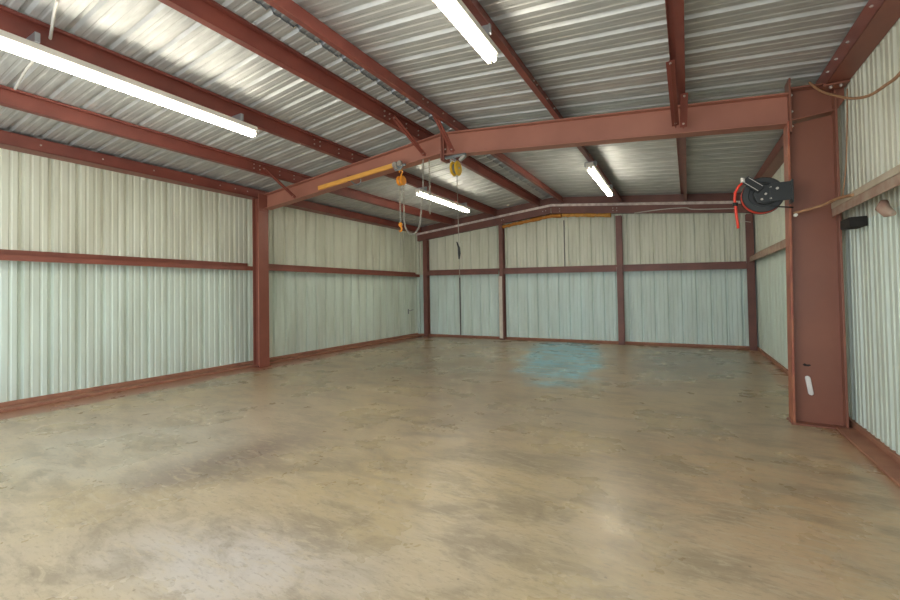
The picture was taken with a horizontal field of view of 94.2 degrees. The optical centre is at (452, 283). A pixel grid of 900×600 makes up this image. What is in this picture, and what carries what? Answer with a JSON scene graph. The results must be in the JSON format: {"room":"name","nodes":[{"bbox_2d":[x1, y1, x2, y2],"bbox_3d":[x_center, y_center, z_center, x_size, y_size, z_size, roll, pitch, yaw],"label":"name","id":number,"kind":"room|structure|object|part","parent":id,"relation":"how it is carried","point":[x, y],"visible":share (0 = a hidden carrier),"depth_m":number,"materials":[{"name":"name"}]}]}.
{"room":"empty metal workshop","nodes":[
{"label":"empty metal workshop","id":0,"kind":"room"},
{"bbox_2d":[0,148,417,402],"bbox_3d":[-4.154,-0.155,8.674,0.050,3.525,12.384,-2,-1,29],"label":"wall","id":1,"kind":"structure","parent":0,"point":[64,327],"depth_m":7.09,"materials":[{"name":"white metal"}]},
{"bbox_2d":[0,249,252,270],"bbox_3d":[-5.580,-0.369,5.858,0.173,0.156,6.071,-2,-1,29],"label":"beam","id":2,"kind":"structure","parent":1,"relation":"attached to","point":[9,255],"depth_m":6.43,"materials":[{"name":"brown metal"}]},
{"bbox_2d":[0,333,422,412],"bbox_3d":[-4.037,1.632,8.588,0.234,0.100,12.384,-2,-1,29],"label":"baseboard","id":3,"kind":"structure","parent":1,"relation":"attached to","point":[30,402],"depth_m":6.99,"materials":[{"name":"paint"}]},
{"bbox_2d":[269,264,419,276],"bbox_3d":[-2.585,-0.321,11.287,0.173,0.156,5.949,-2,-1,29],"label":"beam","id":4,"kind":"structure","parent":1,"relation":"attached to","point":[272,267],"depth_m":10.58,"materials":[{"name":"brown metal"}]},
{"bbox_2d":[0,0,547,226],"bbox_3d":[-2.237,-2.230,7.641,4.581,0.496,12.384,-2,-1,29],"label":"ceiling","id":5,"kind":"structure","parent":0,"point":[152,33],"depth_m":5.35,"materials":[{"name":"silver metal"}]},
{"bbox_2d":[0,336,899,599],"bbox_3d":[-0.535,1.621,5.494,9.526,0.130,14.679,-2,-1,29],"label":"floor","id":6,"kind":"structure","parent":0,"point":[431,467],"depth_m":3.12,"materials":[{"name":"concrete"}]},
{"bbox_2d":[252,193,270,367],"bbox_3d":[-3.891,-0.064,8.483,0.294,3.481,0.268,-2,-1,29],"label":"steel column","id":7,"kind":"structure","parent":6,"relation":"on","point":[260,238],"depth_m":8.46,"materials":[{"name":"metal"}]},
{"bbox_2d":[0,130,420,233],"bbox_3d":[-4.082,-1.833,8.590,0.233,0.182,12.271,-2,-1,29],"label":"ceiling beam","id":8,"kind":"structure","parent":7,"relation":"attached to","point":[8,140],"depth_m":6.87,"materials":[{"name":"brown metal"}]},
{"bbox_3d":[-3.817,-1.625,8.456,0.026,0.364,0.225,-2,-1,29],"label":"plate","id":9,"kind":"part","parent":7,"relation":"part of","materials":[{"name":"red metal"}]},
{"bbox_2d":[264,132,447,209],"bbox_3d":[-1.940,-1.932,7.523,4.174,0.738,0.190,-2,-1,29],"label":"rafter","id":10,"kind":"object","parent":7,"relation":"on","point":[409,155],"visible":0.78,"depth_m":7.33,"materials":[{"name":"red paint"}]},
{"bbox_2d":[0,84,454,225],"bbox_3d":[-2.978,-2.002,7.982,0.130,0.206,12.273,-2,-1,29],"label":"ceiling beam","id":11,"kind":"structure","parent":10,"relation":"on","point":[17,99],"depth_m":5.91,"materials":[{"name":"red metal"}]},
{"bbox_2d":[0,4,496,215],"bbox_3d":[-1.706,-2.185,7.283,0.130,0.206,12.273,-2,-1,29],"label":"ceiling beam","id":12,"kind":"structure","parent":10,"relation":"on","point":[14,22],"depth_m":4.81,"materials":[{"name":"brown metal"}]},
{"bbox_2d":[13,0,58,89],"bbox_3d":[-3.982,-2.229,4.012,1.748,0.249,0.073,-2,-2,36],"label":"wire","id":13,"kind":"object","parent":12,"relation":"on","point":[56,3],"visible":0.84,"depth_m":3.75,"materials":[{"name":"white"}]},
{"bbox_2d":[0,29,257,137],"bbox_3d":[-3.190,-2.042,4.475,0.208,0.208,2.382,-2,-1,29],"label":"strip light","id":14,"kind":"object","parent":12,"relation":"attached to","point":[30,47],"visible":1,"depth_m":4.10,"materials":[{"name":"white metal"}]},
{"bbox_2d":[415,187,469,212],"bbox_3d":[-0.177,-1.965,9.864,0.208,0.208,2.382,-2,-1,29],"label":"strip light","id":15,"kind":"object","parent":12,"relation":"attached to","point":[461,206],"visible":0.99,"depth_m":9.66,"materials":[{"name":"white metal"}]},
{"bbox_2d":[262,167,295,198],"bbox_3d":[-3.148,-1.836,7.647,0.074,0.428,0.749,-2,-1,25],"label":"brace","id":16,"kind":"object","parent":10,"relation":"attached to","point":[281,184],"visible":1,"depth_m":7.63,"materials":[{"name":"red paint"}]},
{"bbox_2d":[158,0,541,206],"bbox_3d":[-0.511,-2.356,6.626,0.130,0.206,12.273,-2,-1,29],"label":"ceiling beam","id":17,"kind":"structure","parent":10,"relation":"on","point":[209,13],"depth_m":4.61,"materials":[{"name":"brown metal"}]},
{"bbox_2d":[391,116,425,155],"bbox_3d":[-0.627,-2.195,6.260,0.074,0.411,0.750,-2,-1,34],"label":"brace","id":18,"kind":"object","parent":17,"relation":"attached to","point":[396,120],"visible":1,"depth_m":6.22,"materials":[{"name":"red paint"}]},
{"bbox_2d":[318,163,392,189],"bbox_3d":[-1.691,-1.823,7.255,1.737,0.260,0.043,-2,-1,29],"label":"bar","id":19,"kind":"object","parent":10,"relation":"attached to","point":[348,178],"visible":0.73,"depth_m":7.22,"materials":[{"name":"orange metal"}]},
{"bbox_2d":[392,160,405,170],"bbox_3d":[-0.862,-1.901,6.746,0.187,0.152,0.204,0,-1,-27],"label":"trolley","id":20,"kind":"object","parent":19,"relation":"attached to","point":[398,165],"visible":0.99,"depth_m":6.73,"materials":[{"name":"grey metal"}]},
{"bbox_2d":[396,159,430,246],"bbox_3d":[-0.599,-1.178,6.616,0.617,1.533,0.159,-2,-1,29],"label":"chain hoist","id":21,"kind":"object","parent":20,"relation":"hanging from","point":[400,180],"visible":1,"depth_m":6.68,"materials":[{"name":"orange paint"}]},
{"bbox_3d":[-0.837,-1.287,6.748,0.026,0.618,0.024,-1,-1,-14],"label":"load chain","id":22,"kind":"part","parent":21,"relation":"part of","materials":[{"name":"metal"}]},
{"bbox_3d":[-0.611,-1.358,6.624,0.412,1.172,0.032,-2,-1,29],"label":"hand chain","id":23,"kind":"part","parent":21,"relation":"part of","materials":[{"name":"metal"}]},
{"bbox_3d":[-0.347,-1.502,6.481,0.026,0.865,0.024,-1,-1,-14],"label":"slack chain","id":24,"kind":"part","parent":21,"relation":"part of","materials":[{"name":"metal"}]},
{"bbox_3d":[-0.126,-2.124,6.524,0.023,0.459,0.190,-2,-1,29],"label":"ridge plate","id":25,"kind":"part","parent":10,"relation":"part of","materials":[{"name":"red metal"}]},
{"bbox_2d":[423,239,430,336],"bbox_3d":[-0.849,0.136,13.810,0.190,3.204,0.173,-2,-1,29],"label":"wall post","id":26,"kind":"object","parent":6,"relation":"on","point":[426,279],"visible":0.99,"depth_m":13.77,"materials":[{"name":"metal"}]},
{"bbox_2d":[498,224,506,339],"bbox_3d":[1.499,-0.053,12.517,0.173,3.447,0.173,-2,-1,29],"label":"wall post","id":27,"kind":"object","parent":6,"relation":"on","point":[501,278],"visible":1,"depth_m":12.46,"materials":[{"name":"metal"}]},
{"bbox_2d":[615,215,624,344],"bbox_3d":[4.392,-0.093,10.921,0.182,3.360,0.173,-2,-1,29],"label":"wall post","id":28,"kind":"object","parent":6,"relation":"on","point":[618,219],"visible":1,"depth_m":10.86,"materials":[{"name":"metal"}]},
{"bbox_2d":[745,213,757,350],"bbox_3d":[6.845,-0.043,9.567,0.169,3.118,0.173,-2,-1,29],"label":"wall post","id":29,"kind":"object","parent":6,"relation":"on","point":[752,320],"visible":0.87,"depth_m":9.51,"materials":[{"name":"metal"}]},
{"bbox_2d":[783,78,852,428],"bbox_3d":[3.759,-0.352,4.359,0.485,3.620,0.242,-2,-1,29],"label":"steel column","id":30,"kind":"structure","parent":6,"relation":"on","point":[816,329],"depth_m":4.34,"materials":[{"name":"brown metal"}]},
{"bbox_2d":[442,92,788,162],"bbox_3d":[1.741,-2.019,5.493,4.207,0.776,0.190,-2,-1,29],"label":"rafter","id":31,"kind":"object","parent":30,"relation":"on","point":[763,112],"visible":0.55,"depth_m":5.24,"materials":[{"name":"red paint"}]},
{"bbox_2d":[263,0,564,203],"bbox_3d":[0.050,-2.388,6.317,0.130,0.206,12.273,-2,-1,29],"label":"ceiling beam","id":32,"kind":"structure","parent":31,"relation":"on","point":[289,8],"depth_m":4.64,"materials":[{"name":"brown metal"}]},
{"bbox_2d":[254,0,552,197],"bbox_3d":[-0.137,-2.547,6.486,0.381,0.069,12.384,-2,-1,29],"label":"trim","id":33,"kind":"structure","parent":32,"relation":"attached to","point":[263,3],"depth_m":5.24,"materials":[{"name":"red metal"}]},
{"bbox_2d":[432,115,454,152],"bbox_3d":[-0.121,-2.199,6.083,0.074,0.457,0.577,-2,-1,31],"label":"brace","id":34,"kind":"object","parent":31,"relation":"attached to","point":[438,122],"visible":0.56,"depth_m":6.09,"materials":[{"name":"red paint"}]},
{"bbox_3d":[-0.093,-2.125,6.506,0.023,0.459,0.190,-2,-1,29],"label":"ridge plate","id":35,"kind":"part","parent":31,"relation":"part of","materials":[{"name":"red metal"}]},
{"bbox_2d":[445,153,466,277],"bbox_3d":[0.069,-1.009,6.275,0.349,1.849,0.225,-2,-1,29],"label":"pulley","id":36,"kind":"object","parent":31,"relation":"hanging from","point":[455,168],"visible":1,"depth_m":6.23,"materials":[{"name":"yellow paint"}]},
{"bbox_3d":[0.021,-1.728,6.309,0.028,0.224,0.225,-2,-1,29],"label":"cheek plate","id":37,"kind":"part","parent":36,"relation":"part of","materials":[{"name":"yellow paint"}]},
{"bbox_3d":[0.090,-1.730,6.272,0.028,0.224,0.225,-2,-1,29],"label":"cheek plate","id":38,"kind":"part","parent":36,"relation":"part of","materials":[{"name":"yellow paint"}]},
{"bbox_3d":[0.091,-0.887,6.231,0.027,1.602,0.010,-2,-1,29],"label":"pull cord","id":39,"kind":"part","parent":36,"relation":"part of","materials":[{"name":"metal"}]},
{"bbox_3d":[0.094,-0.494,6.221,0.065,0.264,0.042,-1,-1,9],"label":"handle","id":40,"kind":"part","parent":36,"relation":"part of","materials":[{"name":"black plastic"}]},
{"bbox_2d":[462,0,622,202],"bbox_3d":[1.371,-2.275,5.586,0.130,0.206,12.273,-2,-1,29],"label":"ceiling beam","id":41,"kind":"structure","parent":31,"relation":"on","point":[474,6],"depth_m":4.30,"materials":[{"name":"brown metal"}]},
{"bbox_2d":[433,0,498,64],"bbox_3d":[-0.220,-2.128,2.798,0.208,0.208,2.382,-2,-1,29],"label":"strip light","id":42,"kind":"object","parent":41,"relation":"attached to","point":[456,11],"visible":1,"depth_m":3.38,"materials":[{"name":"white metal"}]},
{"bbox_2d":[584,161,612,196],"bbox_3d":[2.933,-2.061,8.297,0.208,0.208,2.382,-2,-1,29],"label":"strip light","id":43,"kind":"object","parent":41,"relation":"attached to","point":[591,168],"visible":1,"depth_m":7.89,"materials":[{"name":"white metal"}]},
{"bbox_2d":[665,0,686,200],"bbox_3d":[2.647,-2.167,4.881,0.130,0.206,12.273,-2,-1,29],"label":"ceiling beam","id":44,"kind":"structure","parent":31,"relation":"on","point":[674,9],"depth_m":3.95,"materials":[{"name":"brown metal"}]},
{"bbox_2d":[666,60,678,127],"bbox_3d":[2.346,-1.981,4.438,0.074,0.328,1.033,-2,-1,30],"label":"brace","id":45,"kind":"object","parent":44,"relation":"attached to","point":[670,65],"visible":1,"depth_m":4.35,"materials":[{"name":"red paint"}]},
{"bbox_3d":[2.349,-1.981,4.445,0.015,0.328,1.019,-2,-1,30],"label":"angle leg","id":46,"kind":"part","parent":45,"relation":"part of","materials":[{"name":"red paint"}]},
{"bbox_2d":[680,93,687,128],"bbox_3d":[2.612,-1.945,4.716,0.074,0.314,0.313,-2,-1,25],"label":"brace","id":47,"kind":"object","parent":44,"relation":"attached to","point":[684,96],"visible":1,"depth_m":4.69,"materials":[{"name":"red paint"}]},
{"bbox_3d":[2.615,-1.945,4.718,0.015,0.314,0.307,-2,-1,25],"label":"angle leg","id":48,"kind":"part","parent":47,"relation":"part of","materials":[{"name":"red paint"}]},
{"bbox_2d":[732,176,793,228],"bbox_3d":[3.289,-0.867,4.452,0.527,0.549,0.233,-2,-1,29],"label":"hose reel","id":49,"kind":"object","parent":30,"relation":"attached to","point":[763,195],"visible":1,"depth_m":4.39,"materials":[{"name":"black plastic"}]},
{"bbox_3d":[3.175,-1.045,4.408,0.200,0.191,0.017,-2,-1,29],"label":"guide arm","id":50,"kind":"part","parent":49,"relation":"part of","materials":[{"name":"black plastic"}]},
{"bbox_3d":[3.283,-0.946,4.379,0.207,0.190,0.012,-2,-1,29],"label":"hub plate","id":51,"kind":"part","parent":49,"relation":"part of","materials":[{"name":"black metal"}]},
{"bbox_3d":[3.391,-0.950,4.302,0.195,0.190,0.014,-2,-1,29],"label":"mounting arm","id":52,"kind":"part","parent":49,"relation":"part of","materials":[{"name":"black metal"}]},
{"bbox_3d":[3.512,-0.947,4.340,0.016,0.234,0.216,-2,-1,29],"label":"mounting plate","id":53,"kind":"part","parent":49,"relation":"part of","materials":[{"name":"black metal"}]},
{"bbox_3d":[3.593,-1.872,4.469,0.017,0.572,0.208,-2,-1,29],"label":"plate","id":54,"kind":"part","parent":30,"relation":"part of","materials":[{"name":"brown paint"}]},
{"bbox_3d":[3.749,-2.037,4.385,0.372,0.052,0.208,-2,-1,29],"label":"cap plate","id":55,"kind":"part","parent":30,"relation":"part of","materials":[{"name":"brown paint"}]},
{"bbox_2d":[805,376,813,394],"bbox_3d":[3.714,1.060,4.348,0.067,0.199,0.018,-2,-1,29],"label":"sticker","id":56,"kind":"object","parent":30,"relation":"attached to","point":[807,378],"visible":1,"depth_m":4.34,"materials":[{"name":"white paper"}]},
{"bbox_3d":[3.790,1.448,4.321,0.485,0.017,0.242,-2,-1,29],"label":"plate","id":57,"kind":"part","parent":30,"relation":"part of","materials":[{"name":"brown paint"}]},
{"bbox_2d":[754,0,899,178],"bbox_3d":[3.838,-2.062,4.223,0.190,0.182,12.271,-2,-1,29],"label":"strut","id":58,"kind":"object","parent":30,"relation":"attached to","point":[877,17],"visible":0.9,"depth_m":3.56,"materials":[{"name":"red paint"}]},
{"bbox_2d":[820,80,849,108],"bbox_3d":[3.800,-1.863,4.164,0.199,0.221,0.186,-2,-1,29],"label":"bracket","id":59,"kind":"object","parent":30,"relation":"attached to","point":[841,85],"visible":0.98,"depth_m":4.16,"materials":[{"name":"brown metal"}]},
{"bbox_3d":[3.791,-1.959,4.151,0.199,0.016,0.152,-2,-1,29],"label":"plate","id":60,"kind":"part","parent":59,"relation":"part of","materials":[{"name":"brown paint"}]},
{"bbox_2d":[808,71,899,99],"bbox_3d":[3.050,-1.733,2.909,0.103,0.704,3.003,-2,-1,25],"label":"cord","id":61,"kind":"object","parent":30,"relation":"hanging from","point":[897,76],"visible":1,"depth_m":3.42,"materials":[{"name":"brown rubber"}]},
{"bbox_2d":[292,0,868,196],"bbox_3d":[1.994,-2.350,5.308,4.633,0.501,12.384,-2,-1,29],"label":"ceiling","id":62,"kind":"structure","parent":0,"point":[589,57],"depth_m":4.42,"materials":[{"name":"silver metal"}]},
{"bbox_2d":[420,197,757,345],"bbox_3d":[2.924,-0.443,11.873,9.266,4.064,0.050,-2,-1,29],"label":"wall","id":63,"kind":"structure","parent":0,"point":[708,307],"depth_m":11.29,"materials":[{"name":"white metal"}]},
{"bbox_2d":[416,236,420,333],"bbox_3d":[-1.121,-0.045,14.022,0.082,3.429,0.069,-2,-1,29],"label":"trim","id":64,"kind":"structure","parent":63,"relation":"attached to","point":[417,242],"depth_m":13.99,"materials":[{"name":"metal"}]},
{"bbox_2d":[459,278,460,334],"bbox_3d":[0.259,0.717,13.294,0.045,1.827,0.009,-2,-1,29],"label":"trim","id":65,"kind":"structure","parent":63,"relation":"attached to","point":[459,278],"depth_m":13.29,"materials":[{"name":"grey metal"}]},
{"bbox_2d":[427,268,498,275],"bbox_3d":[0.318,-0.361,13.176,2.507,0.223,0.158,-2,-1,29],"label":"beam","id":66,"kind":"structure","parent":63,"relation":"attached to","point":[493,270],"depth_m":13.10,"materials":[{"name":"metal"}]},
{"bbox_2d":[417,207,550,241],"bbox_3d":[0.831,-1.786,12.875,4.494,0.644,0.150,-2,-1,29],"label":"rafter","id":67,"kind":"object","parent":63,"relation":"attached to","point":[543,211],"visible":0.98,"depth_m":12.70,"materials":[{"name":"paint"}]},
{"bbox_2d":[502,214,561,227],"bbox_3d":[2.274,-1.802,12.080,1.777,0.273,0.121,-2,-1,29],"label":"strip","id":68,"kind":"object","parent":67,"relation":"attached to","point":[551,215],"visible":1,"depth_m":11.99,"materials":[{"name":"orange"}]},
{"bbox_2d":[503,265,616,273],"bbox_3d":[2.940,-0.389,11.729,3.152,0.232,0.158,-2,-1,29],"label":"beam","id":69,"kind":"structure","parent":63,"relation":"attached to","point":[598,268],"depth_m":11.62,"materials":[{"name":"metal"}]},
{"bbox_2d":[563,220,564,265],"bbox_3d":[3.147,-1.116,11.722,0.028,1.325,0.009,-2,-1,29],"label":"trim","id":70,"kind":"structure","parent":63,"relation":"attached to","point":[563,220],"depth_m":11.71,"materials":[{"name":"metal"}]},
{"bbox_2d":[416,193,740,233],"bbox_3d":[2.852,-2.110,11.831,9.232,0.670,0.094,-2,-1,29],"label":"trim","id":71,"kind":"structure","parent":63,"relation":"attached to","point":[707,196],"depth_m":11.18,"materials":[{"name":"paint"}]},
{"bbox_2d":[416,201,740,235],"bbox_3d":[2.829,-1.968,11.781,9.180,0.544,0.061,-2,-1,29],"label":"trim","id":72,"kind":"structure","parent":63,"relation":"attached to","point":[694,202],"depth_m":11.20,"materials":[{"name":"white plastic"}]},
{"bbox_2d":[421,334,757,349],"bbox_3d":[2.938,1.594,11.792,9.266,0.074,0.121,-2,-1,29],"label":"baseboard","id":73,"kind":"structure","parent":63,"relation":"attached to","point":[434,335],"depth_m":11.21,"materials":[{"name":"paint"}]},
{"bbox_2d":[551,204,749,216],"bbox_3d":[4.830,-1.896,10.669,4.607,0.656,0.150,-2,-1,29],"label":"rafter","id":74,"kind":"object","parent":63,"relation":"attached to","point":[617,209],"depth_m":10.71,"materials":[{"name":"paint"}]},
{"bbox_3d":[3.629,-1.849,11.333,1.280,0.239,0.121,-2,-1,29],"label":"foam strip","id":75,"kind":"part","parent":74,"relation":"part of","materials":[{"name":"orange"}]},
{"bbox_2d":[636,207,733,212],"bbox_3d":[5.602,-1.781,10.163,2.166,0.168,0.021,-2,-1,29],"label":"conduit","id":76,"kind":"object","parent":74,"relation":"attached to","point":[680,207],"visible":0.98,"depth_m":10.13,"materials":[{"name":"white metal"}]},
{"bbox_2d":[623,261,746,270],"bbox_3d":[5.617,-0.416,10.253,2.650,0.225,0.158,-2,-1,29],"label":"beam","id":77,"kind":"structure","parent":63,"relation":"attached to","point":[739,264],"depth_m":10.16,"materials":[{"name":"metal"}]},
{"bbox_2d":[753,214,757,345],"bbox_3d":[6.925,-0.247,9.615,0.082,3.369,0.017,-2,-1,29],"label":"trim","id":78,"kind":"structure","parent":63,"relation":"attached to","point":[753,214],"depth_m":9.59,"materials":[{"name":"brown metal"}]},
{"bbox_2d":[754,18,899,454],"bbox_3d":[4.006,-0.374,4.174,0.059,3.559,12.384,-2,-1,29],"label":"wall","id":79,"kind":"structure","parent":0,"point":[871,252],"depth_m":3.79,"materials":[{"name":"white metal"}]},
{"bbox_2d":[749,213,842,261],"bbox_3d":[5.410,-0.621,6.928,0.121,0.190,5.863,-2,-1,29],"label":"beam","id":80,"kind":"structure","parent":79,"relation":"attached to","point":[780,245],"depth_m":7.33,"materials":[{"name":"metal"}]},
{"bbox_2d":[757,347,899,486],"bbox_3d":[3.954,1.414,4.181,0.216,0.074,12.384,-2,-1,29],"label":"baseboard","id":81,"kind":"structure","parent":79,"relation":"attached to","point":[886,459],"depth_m":3.60,"materials":[{"name":"paint"}]},
{"bbox_2d":[842,89,847,195],"bbox_3d":[3.848,-1.351,4.092,0.022,1.067,0.130,-1,-1,10],"label":"wire","id":82,"kind":"object","parent":79,"relation":"attached to","point":[846,89],"visible":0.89,"depth_m":4.07,"materials":[{"name":"brown"}]},
{"bbox_2d":[840,216,867,229],"bbox_3d":[3.728,-0.561,3.884,0.121,0.087,0.260,-2,-1,29],"label":"junction box","id":83,"kind":"object","parent":79,"relation":"attached to","point":[860,221],"visible":1,"depth_m":3.79,"materials":[{"name":"black plastic"}]},
{"bbox_2d":[831,164,899,216],"bbox_3d":[2.393,-0.802,1.493,0.147,0.199,6.123,-2,-1,29],"label":"beam","id":84,"kind":"structure","parent":79,"relation":"attached to","point":[890,179],"depth_m":3.33,"materials":[{"name":"paint"}]},
{"bbox_2d":[794,193,853,213],"bbox_3d":[3.585,-0.769,3.980,0.166,0.086,0.729,-1,-1,6],"label":"pipe","id":85,"kind":"object","parent":84,"relation":"attached to","point":[852,194],"visible":0.99,"depth_m":4.09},
{"bbox_2d":[875,199,896,216],"bbox_3d":[3.335,-0.581,3.204,0.091,0.142,0.137,-1,-1,-1],"label":"rag","id":86,"kind":"object","parent":84,"relation":"hanging from","point":[883,207],"visible":1,"depth_m":3.20,"materials":[{"name":"fabric"}]}
]}

